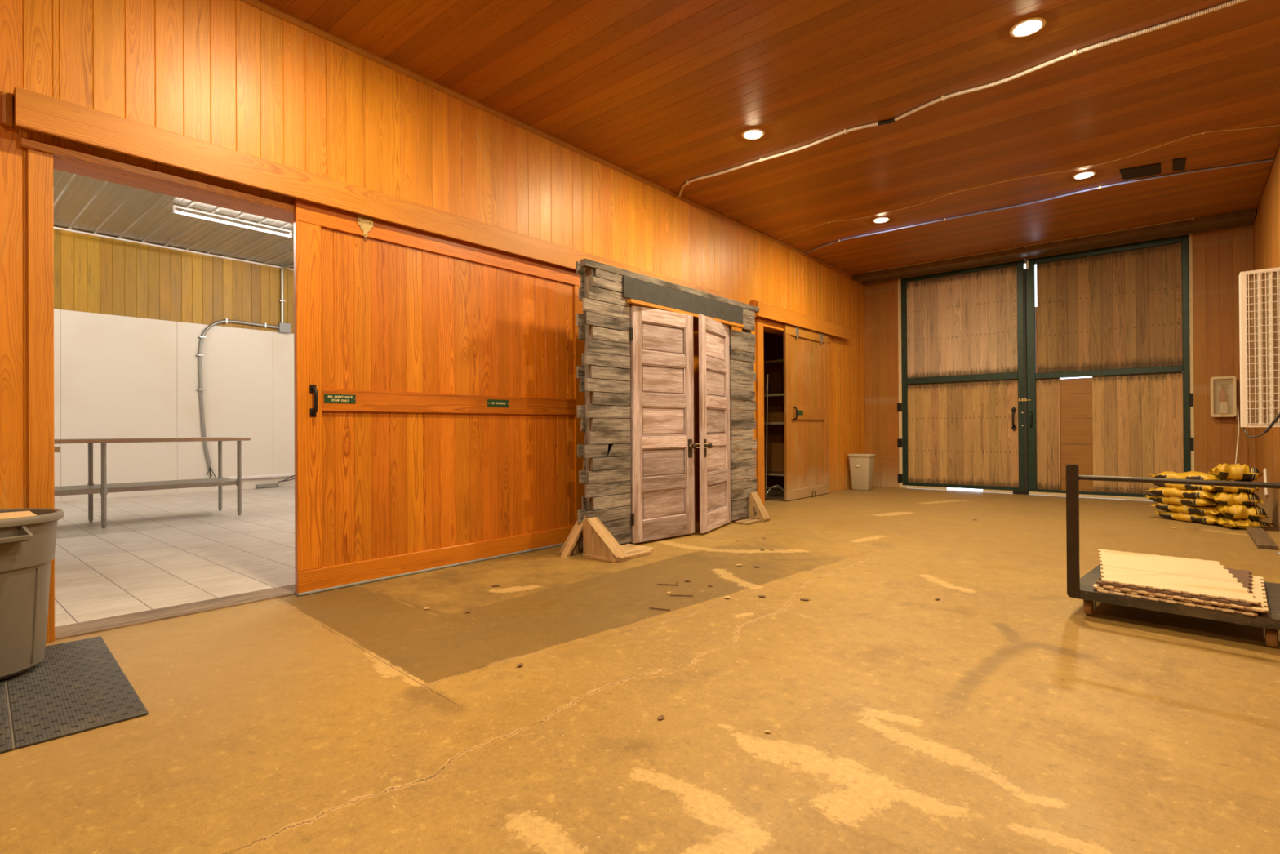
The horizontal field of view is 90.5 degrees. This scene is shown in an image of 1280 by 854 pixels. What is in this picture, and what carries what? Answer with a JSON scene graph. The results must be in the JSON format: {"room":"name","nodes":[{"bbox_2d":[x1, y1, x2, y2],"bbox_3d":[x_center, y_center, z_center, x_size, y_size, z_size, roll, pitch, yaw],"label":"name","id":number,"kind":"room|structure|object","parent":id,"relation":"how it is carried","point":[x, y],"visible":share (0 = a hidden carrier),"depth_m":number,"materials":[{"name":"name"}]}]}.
{"room":"farm building","nodes":[
{"label":"farm building","id":0,"kind":"room"},
{"bbox_2d":[53,168,293,267],"bbox_3d":[-5.131,-3.181,7.649,8.920,0.172,8.600,-1,0,40],"label":"ceiling","id":1,"kind":"structure","parent":0,"point":[81,202],"depth_m":9.55,"materials":[{"name":"white metal"}]},
{"bbox_2d":[172,204,292,238],"bbox_3d":[-5.990,-3.029,9.400,0.044,0.108,1.550,-1,0,40],"label":"strip light","id":2,"kind":"object","parent":1,"relation":"attached to","point":[174,211],"visible":1,"depth_m":9.33,"materials":[{"name":"white plastic"}]},
{"bbox_2d":[53,225,293,493],"bbox_3d":[-8.436,-1.070,10.469,0.200,4.430,8.600,-1,0,40],"label":"wall","id":3,"kind":"structure","parent":0,"point":[96,274],"depth_m":10.74,"materials":[{"name":"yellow wood"}]},
{"bbox_2d":[53,226,293,270],"bbox_3d":[-8.362,-3.050,10.402,0.030,0.028,8.200,-1,0,40],"label":"trim","id":4,"kind":"structure","parent":3,"relation":"attached to","point":[55,228],"depth_m":10.75,"materials":[{"name":"white metal"}]},
{"bbox_2d":[53,308,294,502],"bbox_3d":[-8.351,-0.332,10.398,0.012,2.952,8.197,-1,0,40],"label":"panels","id":5,"kind":"object","parent":3,"relation":"attached to","point":[122,376],"visible":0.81,"depth_m":10.76,"materials":[{"name":"white plastic"}]},
{"bbox_2d":[195,263,293,478],"bbox_3d":[-6.707,-1.075,11.220,1.435,4.008,1.566,-1,0,40],"label":"conduit","id":6,"kind":"object","parent":5,"relation":"attached to","point":[282,327],"visible":0.98,"depth_m":11.24,"materials":[{"name":"grey paint"}]},
{"bbox_2d":[228,472,294,479],"bbox_3d":[-6.535,0.925,12.446,0.068,0.070,2.670,-1,0,40],"label":"pipe","id":7,"kind":"object","parent":5,"relation":"attached to","point":[277,475],"visible":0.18,"depth_m":11.85,"materials":[{"name":"white plastic"}]},
{"bbox_2d":[54,485,295,626],"bbox_3d":[-5.186,1.163,7.705,8.700,0.100,8.600,-1,0,40],"label":"floor","id":8,"kind":"structure","parent":0,"point":[157,551],"depth_m":5.60,"materials":[{"name":"grey tile"}]},
{"bbox_2d":[53,446,60,452],"bbox_3d":[-5.705,0.635,4.441,0.750,0.940,2.360,-1,0,40],"label":"work table","id":9,"kind":"object","parent":8,"relation":"on","point":[57,449],"visible":0.03,"depth_m":5.08,"materials":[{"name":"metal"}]},
{"bbox_2d":[53,436,250,528],"bbox_3d":[-6.253,0.626,7.190,0.850,0.985,3.034,-1,0,40],"label":"work table","id":10,"kind":"object","parent":8,"relation":"on","point":[91,488],"visible":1,"depth_m":7.45,"materials":[{"name":"metal"}]},
{"bbox_2d":[54,477,236,496],"bbox_3d":[-6.243,0.706,7.202,0.750,0.055,2.805,-1,0,40],"label":"shelf","id":11,"kind":"object","parent":10,"relation":"attached to","point":[91,488],"depth_m":7.38,"materials":[{"name":"grey metal"}]},
{"bbox_2d":[255,483,278,488],"bbox_3d":[-6.990,1.106,11.895,0.080,0.070,0.360,-1,0,40],"label":"channel","id":12,"kind":"object","parent":8,"relation":"on","point":[271,485],"visible":1,"depth_m":11.86,"materials":[{"name":"grey metal"}]},
{"bbox_2d":[276,475,294,485],"bbox_3d":[-6.698,0.988,12.186,0.030,0.272,0.543,-1,0,40],"label":"loose cable","id":13,"kind":"object","parent":12,"relation":"on","point":[285,480],"visible":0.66,"depth_m":12.12,"materials":[{"name":"metal"}]},
{"bbox_2d":[0,0,865,509],"bbox_3d":[-0.810,-1.088,5.943,0.220,4.330,15.200,-1,0,40],"label":"wall","id":14,"kind":"structure","parent":0,"point":[236,75],"depth_m":4.26,"materials":[{"name":"brown wood"}]},
{"bbox_2d":[26,148,54,642],"bbox_3d":[-3.000,-0.149,3.176,0.022,2.461,0.095,-1,0,40],"label":"trim","id":15,"kind":"structure","parent":14,"relation":"attached to","point":[40,202],"depth_m":3.17,"materials":[{"name":"brown wood"}]},
{"bbox_2d":[19,137,293,213],"bbox_3d":[-1.753,-1.404,4.644,0.035,0.044,4.000,-1,0,40],"label":"trim","id":16,"kind":"structure","parent":14,"relation":"attached to","point":[24,143],"depth_m":3.50,"materials":[{"name":"brown wood"}]},
{"bbox_2d":[54,583,295,639],"bbox_3d":[-2.275,1.100,4.219,0.254,0.062,2.430,-1,0,40],"label":"threshold","id":17,"kind":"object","parent":14,"relation":"attached to","point":[62,632],"depth_m":3.67,"materials":[{"name":"beige wood"}]},
{"bbox_2d":[0,86,726,297],"bbox_3d":[-1.024,-1.543,5.435,0.120,0.184,6.290,-1,0,40],"label":"sliding door track","id":18,"kind":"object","parent":14,"relation":"attached to","point":[33,111],"depth_m":3.83,"materials":[{"name":"brown wood"}]},
{"bbox_2d":[293,198,585,595],"bbox_3d":[-1.340,-0.196,5.030,0.101,2.543,2.600,-1,0,40],"label":"door","id":19,"kind":"structure","parent":14,"relation":"in","point":[437,395],"depth_m":4.75,"materials":[{"name":"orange wood"}]},
{"bbox_2d":[239,0,853,277],"bbox_3d":[-0.791,-2.626,5.792,0.028,0.035,15.000,-1,0,40],"label":"trim","id":20,"kind":"structure","parent":14,"relation":"attached to","point":[263,6],"depth_m":5.18,"materials":[{"name":"brown wood"}]},
{"bbox_2d":[755,318,764,505],"bbox_3d":[1.632,-0.194,8.607,0.030,2.530,0.160,-1,0,40],"label":"trim","id":21,"kind":"structure","parent":14,"relation":"attached to","point":[759,323],"depth_m":8.58,"materials":[{"name":"brown wood"}]},
{"bbox_2d":[761,319,831,342],"bbox_3d":[2.390,-1.428,9.515,0.025,0.095,2.210,-1,0,40],"label":"trim","id":22,"kind":"structure","parent":14,"relation":"attached to","point":[766,323],"depth_m":8.91,"materials":[{"name":"brown wood"}]},
{"bbox_2d":[750,299,850,339],"bbox_3d":[2.525,-1.576,9.617,0.100,0.230,3.120,-1,0,40],"label":"trim","id":23,"kind":"structure","parent":14,"relation":"attached to","point":[767,311],"depth_m":9.33,"materials":[{"name":"brown wood"}]},
{"bbox_2d":[783,324,829,501],"bbox_3d":[2.565,-0.207,9.618,0.095,2.530,1.430,-1,0,40],"label":"door","id":24,"kind":"structure","parent":14,"relation":"in","point":[806,376],"depth_m":9.58,"materials":[{"name":"brown wood"}]},
{"bbox_2d":[871,217,1194,271],"bbox_3d":[5.522,-2.666,9.516,4.210,0.012,0.039,-1,0,40],"label":"wire","id":25,"kind":"object","parent":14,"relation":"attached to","point":[1192,218],"visible":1,"depth_m":9.24,"materials":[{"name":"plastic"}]},
{"bbox_2d":[852,208,1256,284],"bbox_3d":[5.790,-2.626,9.611,5.069,0.095,0.450,-1,0,40],"label":"ceiling beam","id":26,"kind":"structure","parent":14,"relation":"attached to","point":[1244,217],"depth_m":9.15,"materials":[{"name":"brown wood"}]},
{"bbox_2d":[0,485,1279,853],"bbox_3d":[1.121,1.058,4.223,5.400,0.001,15.180,-1,0,40],"label":"floor","id":27,"kind":"structure","parent":0,"point":[993,714],"depth_m":2.37,"materials":[{"name":"concrete"}]},
{"bbox_2d":[0,635,148,753],"bbox_3d":[-2.630,1.070,2.446,1.280,0.013,0.980,-1,0,44],"label":"rubber mat","id":28,"kind":"object","parent":27,"relation":"on","point":[78,686],"visible":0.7,"depth_m":2.49,"materials":[{"name":"grey rubber"}]},
{"bbox_2d":[0,507,64,679],"bbox_3d":[-2.846,0.717,2.715,0.648,0.674,0.566,-1,0,40],"label":"trash can","id":29,"kind":"object","parent":28,"relation":"on","point":[27,544],"visible":0.91,"depth_m":2.69,"materials":[{"name":"grey plastic"}]},
{"bbox_2d":[0,511,35,519],"bbox_3d":[-2.852,0.534,2.733,0.280,0.290,0.350,-1,0,40],"label":"cardboard box","id":30,"kind":"object","parent":29,"relation":"in","point":[20,513],"visible":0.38,"depth_m":2.81,"materials":[{"name":"brown cardboard"}]},
{"bbox_2d":[648,607,670,610],"bbox_3d":[0.114,1.057,3.688,0.126,0.008,0.007,0,0,22],"label":"twig","id":31,"kind":"object","parent":27,"relation":"on","point":[649,607],"visible":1,"depth_m":3.68,"materials":[{"name":"brown wood"}]},
{"bbox_2d":[657,715,664,719],"bbox_3d":[0.076,1.054,2.301,0.030,0.002,0.030,0,0,-19],"label":"dry leaf","id":32,"kind":"object","parent":27,"relation":"on","point":[660,717],"visible":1,"depth_m":2.30,"materials":[{"name":"brown plant"}]},
{"bbox_2d":[559,258,769,563],"bbox_3d":[0.497,-0.170,6.258,0.621,2.480,3.022,-1,0,40],"label":"display","id":33,"kind":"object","parent":27,"relation":"on","point":[679,382],"depth_m":5.95,"materials":[{"name":"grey wood"}]},
{"bbox_2d":[689,443,708,464],"bbox_3d":[0.590,0.267,6.243,0.215,0.209,0.026,0,0,-23],"label":"cord","id":34,"kind":"object","parent":33,"relation":"hanging from","point":[691,443],"visible":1,"depth_m":6.27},
{"bbox_2d":[657,581,678,585],"bbox_3d":[0.186,1.059,4.298,0.139,0.008,0.095,0,0,1],"label":"twig","id":35,"kind":"object","parent":27,"relation":"on","point":[677,581],"visible":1,"depth_m":4.26,"materials":[{"name":"brown wood"}]},
{"bbox_2d":[670,594,693,595],"bbox_3d":[0.261,1.057,3.984,0.144,0.008,0.007,0,0,7],"label":"twig","id":36,"kind":"object","parent":27,"relation":"on","point":[670,594],"visible":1,"depth_m":3.98,"materials":[{"name":"brown wood"}]},
{"bbox_2d":[847,453,875,490],"bbox_3d":[3.758,0.761,10.752,0.392,0.600,0.322,-1,0,40],"label":"wastebasket","id":37,"kind":"object","parent":27,"relation":"on","point":[861,465],"visible":1,"depth_m":10.64,"materials":[{"name":"beige plastic"}]},
{"bbox_2d":[1066,464,1279,647],"bbox_3d":[3.013,0.623,3.517,0.949,0.840,0.905,0,0,-44],"label":"cart","id":38,"kind":"object","parent":27,"relation":"on","point":[1082,588],"visible":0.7,"depth_m":3.33,"materials":[{"name":"metal"}]},
{"bbox_2d":[1093,548,1268,616],"bbox_3d":[3.046,0.856,3.592,0.807,0.062,1.248,-1,0,35],"label":"panels","id":39,"kind":"object","parent":38,"relation":"on","point":[1196,577],"depth_m":3.40,"materials":[{"name":"brown wood"}]},
{"bbox_2d":[1153,511,1224,524],"bbox_3d":[6.117,0.978,6.942,0.422,0.129,0.660,0,0,-12],"label":"sack","id":40,"kind":"object","parent":27,"relation":"on","point":[1206,519],"visible":0.58,"depth_m":6.87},
{"bbox_2d":[1150,502,1219,515],"bbox_3d":[6.101,0.892,6.970,0.420,0.128,0.660,1,0,-15],"label":"sack","id":41,"kind":"object","parent":40,"relation":"on","point":[1208,510],"visible":0.55,"depth_m":6.88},
{"bbox_2d":[1144,494,1217,506],"bbox_3d":[6.068,0.803,7.011,0.428,0.129,0.660,0,-1,-12],"label":"sack","id":42,"kind":"object","parent":41,"relation":"on","point":[1199,502],"visible":0.62,"depth_m":6.90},
{"bbox_2d":[1143,486,1222,499],"bbox_3d":[6.054,0.717,6.995,0.439,0.127,0.660,-1,0,-17],"label":"sack","id":43,"kind":"object","parent":42,"relation":"on","point":[1164,491],"visible":0.66,"depth_m":6.91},
{"bbox_2d":[1152,483,1219,492],"bbox_3d":[6.084,0.633,6.982,0.439,0.130,0.660,0,1,-14],"label":"sack","id":44,"kind":"object","parent":43,"relation":"on","point":[1182,486],"visible":0.32,"depth_m":6.83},
{"bbox_2d":[1148,471,1222,480],"bbox_3d":[6.098,0.554,6.986,0.439,0.127,0.660,1,-1,-16],"label":"sack","id":45,"kind":"object","parent":44,"relation":"on","point":[1191,474],"visible":0.46,"depth_m":6.90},
{"bbox_2d":[1213,515,1274,529],"bbox_3d":[6.162,0.981,6.549,0.361,0.122,0.502,0,0,15],"label":"sack","id":46,"kind":"object","parent":27,"relation":"on","point":[1239,523],"visible":0.77,"depth_m":6.38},
{"bbox_2d":[1213,503,1270,520],"bbox_3d":[6.187,0.861,6.555,0.360,0.176,0.506,-1,0,31],"label":"sack","id":47,"kind":"object","parent":46,"relation":"on","point":[1254,513],"visible":0.8,"depth_m":6.39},
{"bbox_2d":[1213,491,1262,506],"bbox_3d":[6.204,0.738,6.605,0.362,0.159,0.506,-1,0,38],"label":"sack","id":48,"kind":"object","parent":47,"relation":"on","point":[1222,498],"visible":0.82,"depth_m":6.46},
{"bbox_2d":[1213,479,1258,493],"bbox_3d":[6.221,0.617,6.632,0.360,0.155,0.504,-1,0,44],"label":"sack","id":49,"kind":"object","parent":48,"relation":"on","point":[1224,489],"visible":0.52,"depth_m":6.49,"materials":[{"name":"yellow plastic"}]},
{"bbox_2d":[1208,462,1263,481],"bbox_3d":[6.239,0.483,6.654,0.360,0.216,0.479,-1,0,34],"label":"sack","id":50,"kind":"object","parent":49,"relation":"on","point":[1237,472],"visible":0.77,"depth_m":6.51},
{"bbox_2d":[1239,266,1279,554],"bbox_3d":[5.046,-0.123,5.091,0.398,2.316,0.398,-1,0,40],"label":"wall heater","id":51,"kind":"object","parent":27,"relation":"on","point":[1260,289],"depth_m":5.17,"materials":[{"name":"white metal"}]},
{"bbox_2d":[1245,526,1277,550],"bbox_3d":[5.703,1.016,5.830,0.120,0.035,1.230,-1,0,40],"label":"wooden plank","id":52,"kind":"object","parent":27,"relation":"on","point":[1260,537],"visible":1,"depth_m":5.68,"materials":[{"name":"brown wood"}]},
{"bbox_2d":[257,0,1279,275],"bbox_3d":[1.164,-2.672,4.182,5.093,0.020,15.086,-1,0,40],"label":"ceiling","id":53,"kind":"structure","parent":0,"point":[665,93],"depth_m":5.12,"materials":[{"name":"brown wood"}]},
{"bbox_2d":[741,128,764,139],"bbox_3d":[1.027,-2.649,5.754,0.208,0.013,0.208,-1,0,40],"label":"recessed light","id":54,"kind":"object","parent":53,"relation":"in","point":[752,134],"visible":1,"depth_m":5.73,"materials":[{"name":"white glass"}]},
{"bbox_2d":[872,217,889,222],"bbox_3d":[3.100,-2.654,8.152,0.208,0.013,0.208,-1,0,40],"label":"recessed light","id":55,"kind":"object","parent":53,"relation":"in","point":[882,220],"visible":1,"depth_m":8.13,"materials":[{"name":"white glass"}]},
{"bbox_2d":[678,0,1247,196],"bbox_3d":[2.170,-2.649,5.368,5.071,0.033,0.261,-1,0,44],"label":"conduit","id":56,"kind":"object","parent":53,"relation":"attached to","point":[1075,52],"visible":1,"depth_m":4.90,"materials":[{"name":"white plastic"}]},
{"bbox_2d":[1009,17,1045,37],"bbox_3d":[2.593,-2.665,4.242,0.208,0.013,0.208,-1,0,40],"label":"recessed light","id":57,"kind":"object","parent":53,"relation":"in","point":[1028,27],"visible":1,"depth_m":4.23,"materials":[{"name":"white glass"}]},
{"bbox_2d":[777,124,1279,239],"bbox_3d":[3.738,-2.662,7.190,5.059,0.012,0.305,-1,0,42],"label":"cable","id":58,"kind":"object","parent":53,"relation":"attached to","point":[1203,132],"visible":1,"depth_m":6.65,"materials":[{"name":"plastic"}]},
{"bbox_2d":[804,158,1274,253],"bbox_3d":[4.332,-2.656,7.885,5.061,0.026,0.299,-1,0,40],"label":"pipe","id":59,"kind":"object","parent":53,"relation":"attached to","point":[1273,159],"visible":1,"depth_m":7.31,"materials":[{"name":"metal"}]},
{"bbox_2d":[1072,171,1096,179],"bbox_3d":[4.723,-2.670,6.743,0.208,0.013,0.208,-1,0,40],"label":"recessed light","id":60,"kind":"object","parent":53,"relation":"in","point":[1085,175],"visible":1,"depth_m":6.73,"materials":[{"name":"white glass"}]},
{"bbox_2d":[1119,163,1160,179],"bbox_3d":[5.243,-2.674,6.641,0.330,0.012,0.400,-1,0,40],"label":"black patch","id":61,"kind":"object","parent":53,"relation":"attached to","point":[1153,169],"visible":1,"depth_m":6.63,"materials":[{"name":"plastic"}]},
{"bbox_2d":[1172,157,1186,171],"bbox_3d":[5.505,-2.677,6.473,0.104,0.012,0.397,-1,0,40],"label":"black patch","id":62,"kind":"object","parent":53,"relation":"attached to","point":[1179,164],"visible":1,"depth_m":6.45,"materials":[{"name":"plastic"}]},
{"bbox_2d":[763,331,783,349],"bbox_3d":[1.577,-0.323,10.085,1.530,2.800,3.000,-1,0,40],"label":"wall","id":63,"kind":"structure","parent":0,"point":[771,340],"depth_m":11.14,"materials":[{"name":"brown wood"}]},
{"bbox_2d":[764,488,784,500],"bbox_3d":[1.562,1.127,10.067,1.510,0.100,2.950,-1,0,40],"label":"floor","id":64,"kind":"structure","parent":0,"point":[773,494],"depth_m":10.09,"materials":[{"name":"brown concrete"}]},
{"bbox_2d":[764,374,768,497],"bbox_3d":[1.909,0.143,9.553,0.020,1.861,0.082,0,0,-31],"label":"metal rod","id":65,"kind":"object","parent":64,"relation":"on","point":[767,375],"visible":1,"depth_m":9.54,"materials":[{"name":"metal"}]},
{"bbox_2d":[763,347,784,488],"bbox_3d":[2.216,-0.150,10.880,1.130,2.450,0.558,-1,0,40],"label":"shelf unit","id":66,"kind":"object","parent":64,"relation":"on","point":[773,358],"visible":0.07,"depth_m":11.09,"materials":[{"name":"brown wood"}]},
{"bbox_2d":[764,380,769,394],"bbox_3d":[2.159,-0.669,10.797,0.100,0.250,0.100,-1,0,40],"label":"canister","id":67,"kind":"object","parent":66,"relation":"on","point":[766,381],"visible":0.6,"depth_m":10.76,"materials":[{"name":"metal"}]},
{"bbox_2d":[766,484,784,495],"bbox_3d":[2.085,0.979,9.803,0.409,0.168,0.094,0,0,-18],"label":"clamp","id":68,"kind":"object","parent":64,"relation":"on","point":[774,486],"visible":0.73,"depth_m":9.80,"materials":[{"name":"metal"}]},
{"bbox_2d":[863,224,1256,494],"bbox_3d":[6.019,-0.814,9.860,5.093,3.720,0.020,-1,0,40],"label":"wall","id":69,"kind":"structure","parent":0,"point":[1220,256],"depth_m":8.53,"materials":[{"name":"brown wood"}]},
{"bbox_2d":[1210,376,1236,417],"bbox_3d":[7.682,-0.398,8.355,0.250,0.530,0.116,-1,0,40],"label":"fire extinguisher cabinet","id":70,"kind":"object","parent":69,"relation":"attached to","point":[1215,388],"visible":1,"depth_m":8.36,"materials":[{"name":"beige paint"}]},
{"bbox_2d":[1218,384,1228,414],"bbox_3d":[7.692,-0.360,8.356,0.097,0.402,0.086,-1,0,40],"label":"fire extinguisher","id":71,"kind":"object","parent":70,"relation":"in","point":[1223,397],"visible":1,"depth_m":8.33,"materials":[{"name":"red metal"}]},
{"bbox_3d":[7.810,-0.172,8.295,0.030,0.140,0.039,-1,0,40],"label":"switch box","id":72,"kind":"object","parent":69,"relation":"attached to","visible":0},
{"bbox_2d":[1235,405,1239,464],"bbox_3d":[7.710,0.367,8.179,0.280,1.284,0.048,0,0,-38],"label":"cord","id":73,"kind":"object","parent":72,"relation":"hanging from","point":[1237,406],"visible":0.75,"depth_m":8.13,"materials":[{"name":"white plastic"}]},
{"bbox_2d":[1253,145,1279,530],"bbox_3d":[3.115,-0.822,2.501,0.030,3.720,15.050,-1,0,40],"label":"wall","id":74,"kind":"structure","parent":0,"point":[1266,223],"depth_m":6.80,"materials":[{"name":"brown wood"}]},
{"bbox_2d":[1262,468,1267,497],"bbox_3d":[7.056,0.629,7.153,0.022,0.324,0.208,-1,0,40],"label":"tube","id":75,"kind":"object","parent":74,"relation":"attached to","point":[1264,471],"visible":0.9,"depth_m":7.13,"materials":[{"name":"white plastic"}]},
{"bbox_3d":[6.083,-0.914,9.936,5.493,3.920,0.180,-1,0,40],"label":"wall","id":76,"kind":"structure","parent":0,"visible":0},
{"bbox_2d":[897,260,1031,494],"bbox_3d":[5.276,-0.772,10.466,2.025,3.650,0.120,-1,0,40],"label":"door","id":77,"kind":"structure","parent":76,"relation":"in","point":[963,406],"depth_m":10.43,"materials":[{"name":"green paint"}]},
{"bbox_2d":[897,234,1194,487],"bbox_3d":[6.037,-0.804,9.878,3.896,3.700,0.079,-1,0,40],"label":"trim","id":78,"kind":"structure","parent":76,"relation":"attached to","point":[1190,236],"depth_m":8.61,"materials":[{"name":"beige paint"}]},
{"bbox_2d":[1026,234,1193,500],"bbox_3d":[6.744,-0.788,9.210,1.942,3.646,0.128,-1,0,40],"label":"door","id":79,"kind":"structure","parent":76,"relation":"in","point":[1116,316],"depth_m":9.18,"materials":[{"name":"green paint"}]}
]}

